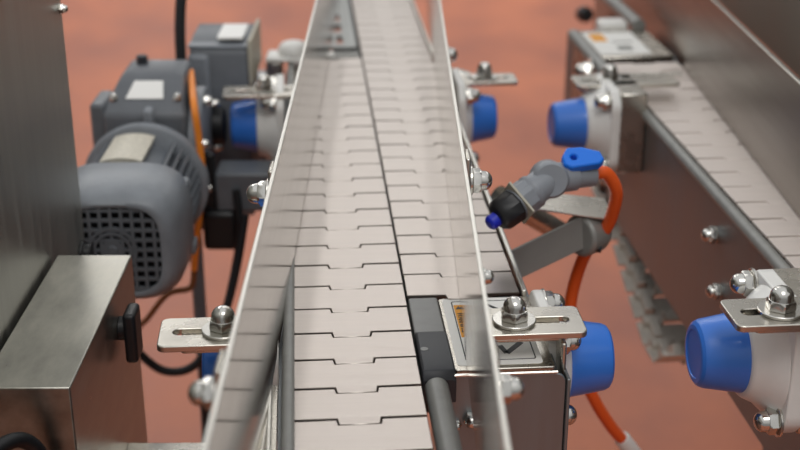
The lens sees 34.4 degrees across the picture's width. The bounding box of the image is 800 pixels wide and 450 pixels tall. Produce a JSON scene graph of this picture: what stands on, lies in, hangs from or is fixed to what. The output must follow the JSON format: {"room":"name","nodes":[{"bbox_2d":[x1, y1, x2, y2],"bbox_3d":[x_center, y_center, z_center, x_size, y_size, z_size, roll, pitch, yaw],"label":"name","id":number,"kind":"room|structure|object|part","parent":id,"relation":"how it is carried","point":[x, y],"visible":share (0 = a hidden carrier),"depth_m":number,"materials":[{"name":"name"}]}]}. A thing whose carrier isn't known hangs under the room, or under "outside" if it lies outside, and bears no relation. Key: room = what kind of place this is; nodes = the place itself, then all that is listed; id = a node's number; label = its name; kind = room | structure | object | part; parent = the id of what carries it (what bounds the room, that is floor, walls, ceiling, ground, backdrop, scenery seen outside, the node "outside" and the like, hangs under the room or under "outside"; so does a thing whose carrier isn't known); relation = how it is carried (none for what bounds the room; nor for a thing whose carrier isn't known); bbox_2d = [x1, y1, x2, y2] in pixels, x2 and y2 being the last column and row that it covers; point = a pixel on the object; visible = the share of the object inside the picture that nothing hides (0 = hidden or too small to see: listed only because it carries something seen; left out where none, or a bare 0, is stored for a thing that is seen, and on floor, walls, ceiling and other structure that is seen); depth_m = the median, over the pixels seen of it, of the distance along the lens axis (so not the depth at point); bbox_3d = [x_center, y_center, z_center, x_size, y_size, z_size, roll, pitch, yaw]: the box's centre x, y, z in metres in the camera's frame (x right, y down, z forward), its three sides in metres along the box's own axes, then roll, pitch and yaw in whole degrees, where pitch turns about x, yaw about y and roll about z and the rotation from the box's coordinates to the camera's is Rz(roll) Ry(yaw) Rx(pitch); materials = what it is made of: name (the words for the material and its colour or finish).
{"room":"factory floor","nodes":[
{"label":"factory floor","id":0,"kind":"room"},
{"bbox_2d":[187,19,261,214],"bbox_3d":[-0.198,-0.125,1.493,0.071,0.206,0.108,0,22,0],"label":"junction box","id":1,"kind":"object","parent":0,"point":[221,55],"visible":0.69,"depth_m":1.43,"materials":[{"name":"dark grey paint"},{"name":"blue paint"},{"name":"steel"}]},
{"bbox_2d":[174,0,186,59],"bbox_3d":[-0.235,-0.228,1.401,0.017,0.157,0.049,9,24,20],"label":"hose","id":2,"kind":"object","parent":1,"relation":"attached to","point":[180,5],"visible":0.62,"depth_m":1.40,"materials":[{"name":"black rubber"}]},
{"bbox_2d":[60,0,796,449],"bbox_3d":[-0.030,-1.042,6.057,18.000,0.060,16.000,0,22,0],"label":"floor","id":3,"kind":"structure","parent":0,"point":[659,405],"depth_m":3.98,"materials":[{"name":"concrete"}]},
{"bbox_2d":[0,0,93,350],"bbox_3d":[-0.412,0.356,0.828,0.303,1.320,0.786,0,22,0],"label":"metal panel","id":4,"kind":"object","parent":3,"relation":"on","point":[41,220],"visible":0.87,"depth_m":0.95,"materials":[{"name":"metal"}]},
{"bbox_2d":[0,432,46,449],"bbox_3d":[-0.243,0.536,0.952,0.013,0.879,0.081,15,27,32],"label":"cable","id":5,"kind":"object","parent":4,"relation":"attached to","point":[26,441],"visible":1,"depth_m":0.80,"materials":[{"name":"black rubber"}]},
{"bbox_2d":[0,255,147,449],"bbox_3d":[-0.230,0.479,1.082,0.072,0.900,0.209,0,22,0],"label":"box","id":6,"kind":"object","parent":3,"relation":"on","point":[71,373],"visible":1,"depth_m":0.90,"materials":[{"name":"metal"}]},
{"bbox_3d":[-0.206,0.077,0.962,0.006,0.018,0.018,0,22,0],"label":"knob stem","id":7,"kind":"part","parent":6,"relation":"part of","materials":[{"name":"black plastic"}]},
{"bbox_3d":[-0.199,0.080,0.964,0.010,0.040,0.024,0,22,0],"label":"knob","id":8,"kind":"part","parent":6,"relation":"part of","materials":[{"name":"black plastic"}]},
{"bbox_2d":[126,443,202,449],"bbox_3d":[-0.159,0.188,0.986,0.102,0.032,0.032,0,22,0],"label":"bar","id":9,"kind":"object","parent":6,"relation":"attached to","point":[131,446],"visible":0.55,"depth_m":0.99,"materials":[{"name":"metal"}]},
{"bbox_2d":[190,230,210,442],"bbox_3d":[-0.212,0.371,1.487,0.014,0.791,0.014,0,22,0],"label":"upright post","id":10,"kind":"object","parent":3,"relation":"on","point":[198,293],"visible":0.35,"depth_m":1.36,"materials":[{"name":"grey metal"}]},
{"bbox_2d":[157,0,586,449],"bbox_3d":[-0.028,0.305,1.458,0.322,0.938,1.534,-1,22,-3],"label":"conveyor","id":11,"kind":"object","parent":3,"relation":"on","point":[280,417],"depth_m":0.85,"materials":[{"name":"metal"}]},
{"bbox_2d":[77,54,227,298],"bbox_3d":[-0.253,-0.052,1.278,0.133,0.175,0.316,1,22,3],"label":"motor","id":12,"kind":"object","parent":11,"relation":"attached to","point":[144,183],"visible":0.85,"depth_m":1.21,"materials":[{"name":"grey paint"}]},
{"bbox_2d":[81,208,161,291],"bbox_3d":[-0.254,0.022,1.145,0.086,0.082,0.006,0,22,0],"label":"fan grille","id":13,"kind":"object","parent":12,"relation":"attached to","point":[135,232],"depth_m":1.14,"materials":[{"name":"grey paint"}]},
{"bbox_2d":[141,271,196,327],"bbox_3d":[-0.330,0.346,1.596,0.054,0.748,0.345,-15,27,-32],"label":"cable","id":14,"kind":"object","parent":12,"relation":"hanging from","point":[190,287],"visible":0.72,"depth_m":1.34,"materials":[{"name":"brown plastic"}]},
{"bbox_2d":[140,214,248,375],"bbox_3d":[-0.225,0.076,1.328,0.151,0.166,0.037,-5,23,-12],"label":"cable","id":15,"kind":"object","parent":12,"relation":"hanging from","point":[147,360],"visible":0.56,"depth_m":1.33,"materials":[{"name":"black rubber"}]},
{"bbox_2d":[188,69,204,271],"bbox_3d":[-0.217,-0.058,1.350,0.021,0.185,0.116,-5,23,-11],"label":"cable","id":16,"kind":"object","parent":12,"relation":"attached to","point":[191,78],"visible":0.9,"depth_m":1.29,"materials":[{"name":"orange plastic"}]},
{"bbox_2d":[202,151,235,249],"bbox_3d":[-0.187,-0.026,1.344,0.036,0.104,0.028,0,22,0],"label":"torque arm","id":17,"kind":"object","parent":12,"relation":"attached to","point":[219,226],"visible":0.78,"depth_m":1.34},
{"bbox_3d":[-0.196,-0.033,1.343,0.012,0.090,0.012,0,22,0],"label":"arm","id":18,"kind":"part","parent":17,"relation":"part of","materials":[{"name":"black plastic"}]},
{"bbox_2d":[199,189,242,439],"bbox_3d":[-0.188,0.352,1.468,0.056,0.828,0.021,-9,24,-21],"label":"cable","id":19,"kind":"object","parent":12,"relation":"hanging from","point":[236,193],"visible":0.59,"depth_m":1.33,"materials":[{"name":"black rubber"}]},
{"bbox_3d":[-0.121,0.065,0.842,0.072,0.026,0.041,-2,22,-4],"label":"slotted bracket","id":20,"kind":"part","parent":11,"relation":"part of","materials":[{"name":"silver metal"}]},
{"bbox_2d":[201,322,230,340],"bbox_3d":[-0.115,0.068,0.843,0.029,0.002,0.029,0,22,0],"label":"washer","id":21,"kind":"object","parent":11,"relation":"in","point":[210,331],"depth_m":0.83,"materials":[{"name":"silver metal"}]},
{"bbox_2d":[202,343,279,438],"bbox_3d":[-0.109,0.100,0.900,0.057,0.082,0.082,0,22,0],"label":"flange bearing","id":22,"kind":"object","parent":11,"relation":"attached to","point":[209,360],"visible":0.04,"depth_m":0.87,"materials":[{"name":"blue plastic"}]},
{"bbox_3d":[-0.156,-0.041,1.353,0.068,0.042,0.044,0,22,0],"label":"bracket","id":23,"kind":"part","parent":11,"relation":"part of","materials":[{"name":"grey metal"}]},
{"bbox_2d":[230,74,284,159],"bbox_3d":[-0.152,-0.109,1.395,0.062,0.094,0.094,0,22,0],"label":"flange bearing","id":24,"kind":"object","parent":11,"relation":"attached to","point":[255,125],"visible":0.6,"depth_m":1.37,"materials":[{"name":"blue plastic"}]},
{"bbox_2d":[274,92,275,112],"bbox_3d":[-0.130,-0.128,1.350,0.002,0.022,0.022,-2,22,-4],"label":"washer","id":25,"kind":"object","parent":24,"relation":"in","point":[274,92],"depth_m":1.34,"materials":[{"name":"silver metal"}]},
{"bbox_3d":[-0.138,-0.148,1.355,0.095,0.022,0.038,-2,22,-4],"label":"slotted bracket","id":26,"kind":"part","parent":11,"relation":"part of","materials":[{"name":"silver metal"}]},
{"bbox_2d":[258,70,268,159],"bbox_3d":[-0.197,-0.128,1.676,0.066,0.094,0.200,0,22,0],"label":"plate","id":27,"kind":"object","parent":11,"relation":"attached to","point":[259,71],"visible":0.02,"depth_m":1.73,"materials":[{"name":"metal"}]},
{"bbox_2d":[188,0,338,449],"bbox_3d":[-0.094,-0.123,1.208,0.022,0.116,1.670,0,22,0],"label":"rail","id":28,"kind":"object","parent":11,"relation":"attached to","point":[237,396],"visible":1,"depth_m":0.80,"materials":[{"name":"metal"}]},
{"bbox_2d":[212,376,214,404],"bbox_3d":[-0.087,0.079,0.610,0.002,0.018,0.018,0,22,0],"label":"washer","id":29,"kind":"object","parent":28,"relation":"in","point":[213,377],"depth_m":0.60,"materials":[{"name":"silver metal"}]},
{"bbox_2d":[250,85,276,93],"bbox_3d":[-0.143,-0.142,1.356,0.029,0.002,0.029,0,22,0],"label":"washer","id":30,"kind":"object","parent":11,"relation":"in","point":[257,89],"depth_m":1.35,"materials":[{"name":"silver metal"}]},
{"bbox_3d":[-0.095,0.082,1.085,0.002,0.153,1.020,-2,22,-4],"label":"plate","id":31,"kind":"part","parent":11,"relation":"part of","materials":[{"name":"metal"}]},
{"bbox_2d":[266,39,304,76],"bbox_3d":[-0.132,-0.130,1.556,0.051,0.187,0.040,0,22,0],"label":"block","id":32,"kind":"object","parent":11,"relation":"attached to","point":[289,50],"visible":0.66,"depth_m":1.51,"materials":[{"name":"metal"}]},
{"bbox_3d":[-0.148,-0.120,1.560,0.018,0.166,0.036,0,22,0],"label":"post","id":33,"kind":"part","parent":32,"relation":"part of","materials":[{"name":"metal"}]},
{"bbox_3d":[-0.090,0.003,1.053,0.008,0.008,1.020,-2,22,-4],"label":"round rail","id":34,"kind":"part","parent":11,"relation":"part of","materials":[{"name":"grey plastic"}]},
{"bbox_3d":[-0.085,-0.294,1.805,0.031,0.006,0.388,-2,22,-4],"label":"slotted rail","id":35,"kind":"part","parent":11,"relation":"part of","materials":[{"name":"silver metal"}]},
{"bbox_3d":[-0.093,-0.180,1.584,0.086,0.059,0.026,-2,22,-4],"label":"dead plate","id":36,"kind":"part","parent":11,"relation":"part of","materials":[{"name":"silver metal"}]},
{"bbox_2d":[294,58,432,449],"bbox_3d":[-0.051,-0.014,1.113,0.082,0.010,0.958,-2,22,-4],"label":"conveyor belt","id":37,"kind":"object","parent":11,"relation":"on","point":[356,370],"visible":0.83,"depth_m":0.93,"materials":[{"name":"plastic"}]},
{"bbox_2d":[408,298,455,402],"bbox_3d":[0.021,0.083,0.889,0.022,0.023,0.115,-2,22,-4],"label":"guide","id":38,"kind":"object","parent":11,"relation":"attached to","point":[433,350],"visible":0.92,"depth_m":0.87,"materials":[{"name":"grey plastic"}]},
{"bbox_3d":[0.018,0.069,0.915,0.021,0.013,0.055,-2,22,-4],"label":"nose plate","id":39,"kind":"part","parent":38,"relation":"part of","materials":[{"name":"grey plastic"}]},
{"bbox_2d":[351,0,518,300],"bbox_3d":[0.005,-0.153,1.450,0.082,0.010,1.111,-2,22,-4],"label":"conveyor belt","id":40,"kind":"object","parent":11,"relation":"on","point":[397,61],"visible":0.81,"depth_m":1.22,"materials":[{"name":"plastic"}]},
{"bbox_3d":[0.049,-0.160,1.456,0.003,0.007,1.114,-2,22,-4],"label":"edge rail","id":41,"kind":"part","parent":11,"relation":"part of","materials":[{"name":"silver metal"}]},
{"bbox_2d":[452,68,497,162],"bbox_3d":[0.081,-0.117,1.409,0.046,0.094,0.094,-2,22,-4],"label":"flange bearing","id":42,"kind":"object","parent":11,"relation":"attached to","point":[477,111],"visible":0.62,"depth_m":1.38,"materials":[{"name":"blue plastic"}]},
{"bbox_2d":[465,85,467,105],"bbox_3d":[0.070,-0.136,1.362,0.002,0.022,0.022,-2,22,-4],"label":"washer","id":43,"kind":"object","parent":42,"relation":"in","point":[466,88],"depth_m":1.35,"materials":[{"name":"silver metal"}]},
{"bbox_2d":[427,0,524,449],"bbox_3d":[0.052,-0.120,1.210,0.022,0.108,1.670,0,22,0],"label":"rail","id":44,"kind":"object","parent":11,"relation":"attached to","point":[489,389],"visible":1,"depth_m":0.82,"materials":[{"name":"metal"}]},
{"bbox_2d":[470,166,472,194],"bbox_3d":[0.050,-0.031,0.906,0.002,0.021,0.021,0,22,0],"label":"washer","id":45,"kind":"object","parent":44,"relation":"in","point":[471,167],"depth_m":0.90,"materials":[{"name":"silver metal"}]},
{"bbox_3d":[0.054,-0.073,1.458,0.002,0.156,1.258,-2,22,-4],"label":"plate","id":46,"kind":"part","parent":11,"relation":"part of","materials":[{"name":"metal"}]},
{"bbox_2d":[471,73,497,81],"bbox_3d":[0.091,-0.160,1.400,0.029,0.002,0.029,0,22,0],"label":"washer","id":47,"kind":"object","parent":11,"relation":"in","point":[477,77],"depth_m":1.39,"materials":[{"name":"silver metal"}]},
{"bbox_3d":[0.092,-0.166,1.399,0.068,0.022,0.034,-2,22,-4],"label":"slotted bracket","id":48,"kind":"part","parent":11,"relation":"part of","materials":[{"name":"silver metal"}]},
{"bbox_2d":[431,296,570,449],"bbox_3d":[0.072,0.162,0.921,0.099,0.190,0.122,0,22,0],"label":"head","id":49,"kind":"object","parent":11,"relation":"attached to","point":[539,420],"visible":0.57,"depth_m":0.85},
{"bbox_3d":[0.064,0.074,0.891,0.066,0.003,0.107,-2,22,-4],"label":"plate","id":50,"kind":"part","parent":49,"relation":"part of","materials":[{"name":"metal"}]},
{"bbox_3d":[0.070,0.183,0.876,0.078,0.185,0.003,-2,22,-4],"label":"plate","id":51,"kind":"part","parent":49,"relation":"part of","materials":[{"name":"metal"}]},
{"bbox_2d":[492,311,535,330],"bbox_3d":[0.076,0.063,0.856,0.029,0.002,0.029,0,22,0],"label":"washer","id":52,"kind":"object","parent":11,"relation":"in","point":[501,320],"depth_m":0.85,"materials":[{"name":"silver metal"}]},
{"bbox_2d":[490,186,564,233],"bbox_3d":[0.126,-0.006,1.187,0.098,0.076,0.020,-11,25,-26],"label":"pipe","id":53,"kind":"object","parent":11,"relation":"attached to","point":[543,222],"visible":0.32,"depth_m":1.18,"materials":[{"name":"silver metal"}]},
{"bbox_3d":[0.087,0.093,0.870,0.069,0.100,0.040,-2,22,-4],"label":"slotted bracket","id":54,"kind":"part","parent":11,"relation":"part of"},
{"bbox_2d":[485,147,603,229],"bbox_3d":[0.109,-0.030,1.009,0.100,0.055,0.036,-11,25,-24],"label":"sensor","id":55,"kind":"object","parent":11,"relation":"attached to","point":[578,167],"visible":0.98,"depth_m":1.00,"materials":[{"name":"grey plastic"}]},
{"bbox_2d":[503,182,534,223],"bbox_3d":[0.091,-0.017,1.002,0.017,0.039,0.039,-5,23,-11],"label":"clip","id":56,"kind":"object","parent":55,"relation":"attached to","point":[510,186],"visible":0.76,"depth_m":0.99,"materials":[{"name":"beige metal"}]},
{"bbox_3d":[0.143,-0.051,1.011,0.033,0.018,0.020,0,22,0],"label":"lever","id":57,"kind":"part","parent":55,"relation":"part of","materials":[{"name":"blue plastic"}]},
{"bbox_2d":[512,217,582,277],"bbox_3d":[0.120,0.020,1.062,0.086,0.047,0.007,-9,24,-21],"label":"bracket","id":58,"kind":"object","parent":11,"relation":"attached to","point":[566,239],"visible":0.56,"depth_m":1.06,"materials":[{"name":"grey metal"}]},
{"bbox_2d":[567,216,611,256],"bbox_3d":[0.158,0.007,1.081,0.027,0.036,0.036,-17,28,-36],"label":"clamp sleeve","id":59,"kind":"object","parent":58,"relation":"attached to","point":[595,239],"visible":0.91,"depth_m":1.07,"materials":[{"name":"grey plastic"}]},
{"bbox_2d":[565,166,626,442],"bbox_3d":[0.181,0.076,1.108,0.069,0.291,0.058,-6,23,-15],"label":"hose","id":60,"kind":"object","parent":59,"relation":"attached to","point":[607,174],"visible":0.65,"depth_m":1.10,"materials":[{"name":"orange"}]},
{"bbox_2d":[615,431,640,449],"bbox_3d":[0.216,0.212,1.199,0.044,0.054,0.015,-13,25,-28],"label":"fitting","id":61,"kind":"object","parent":60,"relation":"attached to","point":[629,444],"visible":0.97,"depth_m":1.18,"materials":[{"name":"white plastic"}]},
{"bbox_3d":[0.107,0.108,0.868,0.004,0.073,0.018,-2,22,-4],"label":"leg","id":62,"kind":"part","parent":11,"relation":"part of","materials":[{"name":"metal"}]},
{"bbox_2d":[528,289,614,424],"bbox_3d":[0.121,0.095,0.913,0.056,0.082,0.082,0,22,0],"label":"flange bearing","id":63,"kind":"object","parent":11,"relation":"attached to","point":[590,359],"visible":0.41,"depth_m":0.89,"materials":[{"name":"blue plastic"}]},
{"bbox_2d":[539,194,607,219],"bbox_3d":[0.133,-0.018,1.082,0.091,0.016,0.045,0,22,0],"label":"plate","id":64,"kind":"object","parent":11,"relation":"attached to","point":[575,205],"visible":0.51,"depth_m":1.08,"materials":[{"name":"metal"}]},
{"bbox_2d":[564,31,799,449],"bbox_3d":[0.280,0.355,1.311,0.200,0.956,1.230,-2,22,-5],"label":"conveyor","id":65,"kind":"object","parent":3,"relation":"on","point":[690,236],"depth_m":1.22,"materials":[{"name":"metal"}]},
{"bbox_2d":[547,73,647,172],"bbox_3d":[0.209,-0.110,1.396,0.097,0.094,0.094,0,22,0],"label":"flange bearing","id":66,"kind":"object","parent":65,"relation":"attached to","point":[607,119],"visible":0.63,"depth_m":1.37,"materials":[{"name":"plastic"}]},
{"bbox_2d":[607,91,611,111],"bbox_3d":[0.218,-0.129,1.350,0.002,0.022,0.022,-2,22,-5],"label":"washer","id":67,"kind":"object","parent":66,"relation":"in","point":[609,93],"depth_m":1.34,"materials":[{"name":"silver metal"}]},
{"bbox_2d":[596,76,622,82],"bbox_3d":[0.226,-0.157,1.393,0.029,0.002,0.029,0,22,0],"label":"washer","id":68,"kind":"object","parent":65,"relation":"in","point":[615,79],"depth_m":1.38,"materials":[{"name":"silver metal"}]},
{"bbox_2d":[567,0,683,98],"bbox_3d":[0.268,-0.223,1.750,0.126,0.133,0.547,0,22,0],"label":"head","id":69,"kind":"object","parent":65,"relation":"attached to","point":[611,42],"visible":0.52,"depth_m":1.61},
{"bbox_2d":[588,57,592,74],"bbox_3d":[0.224,-0.182,1.524,0.002,0.032,0.032,0,22,0],"label":"washer","id":70,"kind":"object","parent":69,"relation":"in","point":[590,59],"depth_m":1.51,"materials":[{"name":"silver metal"}]},
{"bbox_3d":[0.298,-0.320,1.834,0.018,0.018,0.318,-2,22,-5],"label":"round rail","id":71,"kind":"part","parent":69,"relation":"part of","materials":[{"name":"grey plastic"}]},
{"bbox_3d":[0.243,-0.163,1.393,0.112,0.022,0.040,-2,22,-5],"label":"slotted bracket","id":72,"kind":"part","parent":65,"relation":"part of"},
{"bbox_2d":[590,179,686,364],"bbox_3d":[0.289,0.049,1.441,0.082,0.094,0.348,-2,22,-5],"label":"conveyor belt","id":73,"kind":"object","parent":65,"relation":"hanging from","point":[662,342],"visible":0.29,"depth_m":1.40,"materials":[{"name":"plastic"}]},
{"bbox_2d":[593,0,689,67],"bbox_3d":[0.338,-0.280,1.873,0.004,0.305,0.726,0,22,0],"label":"plate","id":74,"kind":"object","parent":65,"relation":"attached to","point":[666,21],"visible":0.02,"depth_m":1.66,"materials":[{"name":"metal"}]},
{"bbox_2d":[575,6,593,22],"bbox_3d":[0.302,-0.342,2.105,0.026,0.032,0.053,0,22,0],"label":"fitting","id":75,"kind":"object","parent":74,"relation":"attached to","point":[584,14],"visible":1,"depth_m":2.08,"materials":[{"name":"black plastic"}]},
{"bbox_2d":[610,62,799,267],"bbox_3d":[0.323,-0.044,1.185,0.082,0.010,0.768,-2,22,-5],"label":"conveyor belt","id":76,"kind":"object","parent":65,"relation":"on","point":[684,110],"visible":0.79,"depth_m":1.23,"materials":[{"name":"off-white plastic"}]},
{"bbox_3d":[0.288,0.008,1.055,0.011,0.011,1.020,-2,22,-5],"label":"round rail","id":77,"kind":"part","parent":65,"relation":"part of","materials":[{"name":"grey plastic"}]},
{"bbox_2d":[714,226,719,242],"bbox_3d":[0.280,0.009,1.144,0.002,0.015,0.015,-2,22,-5],"label":"washer","id":78,"kind":"object","parent":65,"relation":"in","point":[716,228],"depth_m":1.14,"materials":[{"name":"silver metal"}]},
{"bbox_2d":[718,283,722,298],"bbox_3d":[0.282,0.059,1.138,0.002,0.014,0.014,-2,22,-5],"label":"washer","id":79,"kind":"object","parent":65,"relation":"in","point":[720,285],"depth_m":1.13,"materials":[{"name":"silver metal"}]},
{"bbox_2d":[684,0,799,216],"bbox_3d":[0.334,-0.071,1.097,0.004,0.104,0.840,0,22,0],"label":"plate","id":80,"kind":"object","parent":65,"relation":"attached to","point":[754,93],"visible":1,"depth_m":1.23,"materials":[{"name":"metal"}]},
{"bbox_2d":[685,268,799,436],"bbox_3d":[0.253,0.086,0.891,0.107,0.094,0.094,0,22,0],"label":"flange bearing","id":81,"kind":"object","parent":65,"relation":"attached to","point":[763,370],"visible":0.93,"depth_m":0.86,"materials":[{"name":"plastic"}]},
{"bbox_2d":[748,268,758,287],"bbox_3d":[0.248,0.041,0.910,0.002,0.022,0.022,-2,22,-5],"label":"washer","id":82,"kind":"object","parent":81,"relation":"in","point":[753,275],"depth_m":0.90,"materials":[{"name":"silver metal"}]},
{"bbox_2d":[774,409,783,436],"bbox_3d":[0.254,0.132,0.872,0.002,0.022,0.022,-2,22,-5],"label":"washer","id":83,"kind":"object","parent":81,"relation":"in","point":[778,413],"depth_m":0.86,"materials":[{"name":"silver metal"}]},
{"bbox_3d":[0.274,0.050,0.831,0.128,0.026,0.040,-2,22,-5],"label":"slotted bracket","id":84,"kind":"part","parent":65,"relation":"part of","materials":[{"name":"silver metal"}]},
{"bbox_2d":[757,300,799,320],"bbox_3d":[0.244,0.054,0.829,0.029,0.002,0.029,0,22,0],"label":"washer","id":85,"kind":"object","parent":65,"relation":"in","point":[767,310],"depth_m":0.82,"materials":[{"name":"silver metal"}]},
{"bbox_2d":[716,0,799,79],"bbox_3d":[0.673,-0.032,1.774,0.438,1.320,1.900,0,22,0],"label":"cabinet","id":86,"kind":"object","parent":3,"relation":"on","point":[775,23],"visible":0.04,"depth_m":1.59,"materials":[{"name":"silver metal"}]}
]}

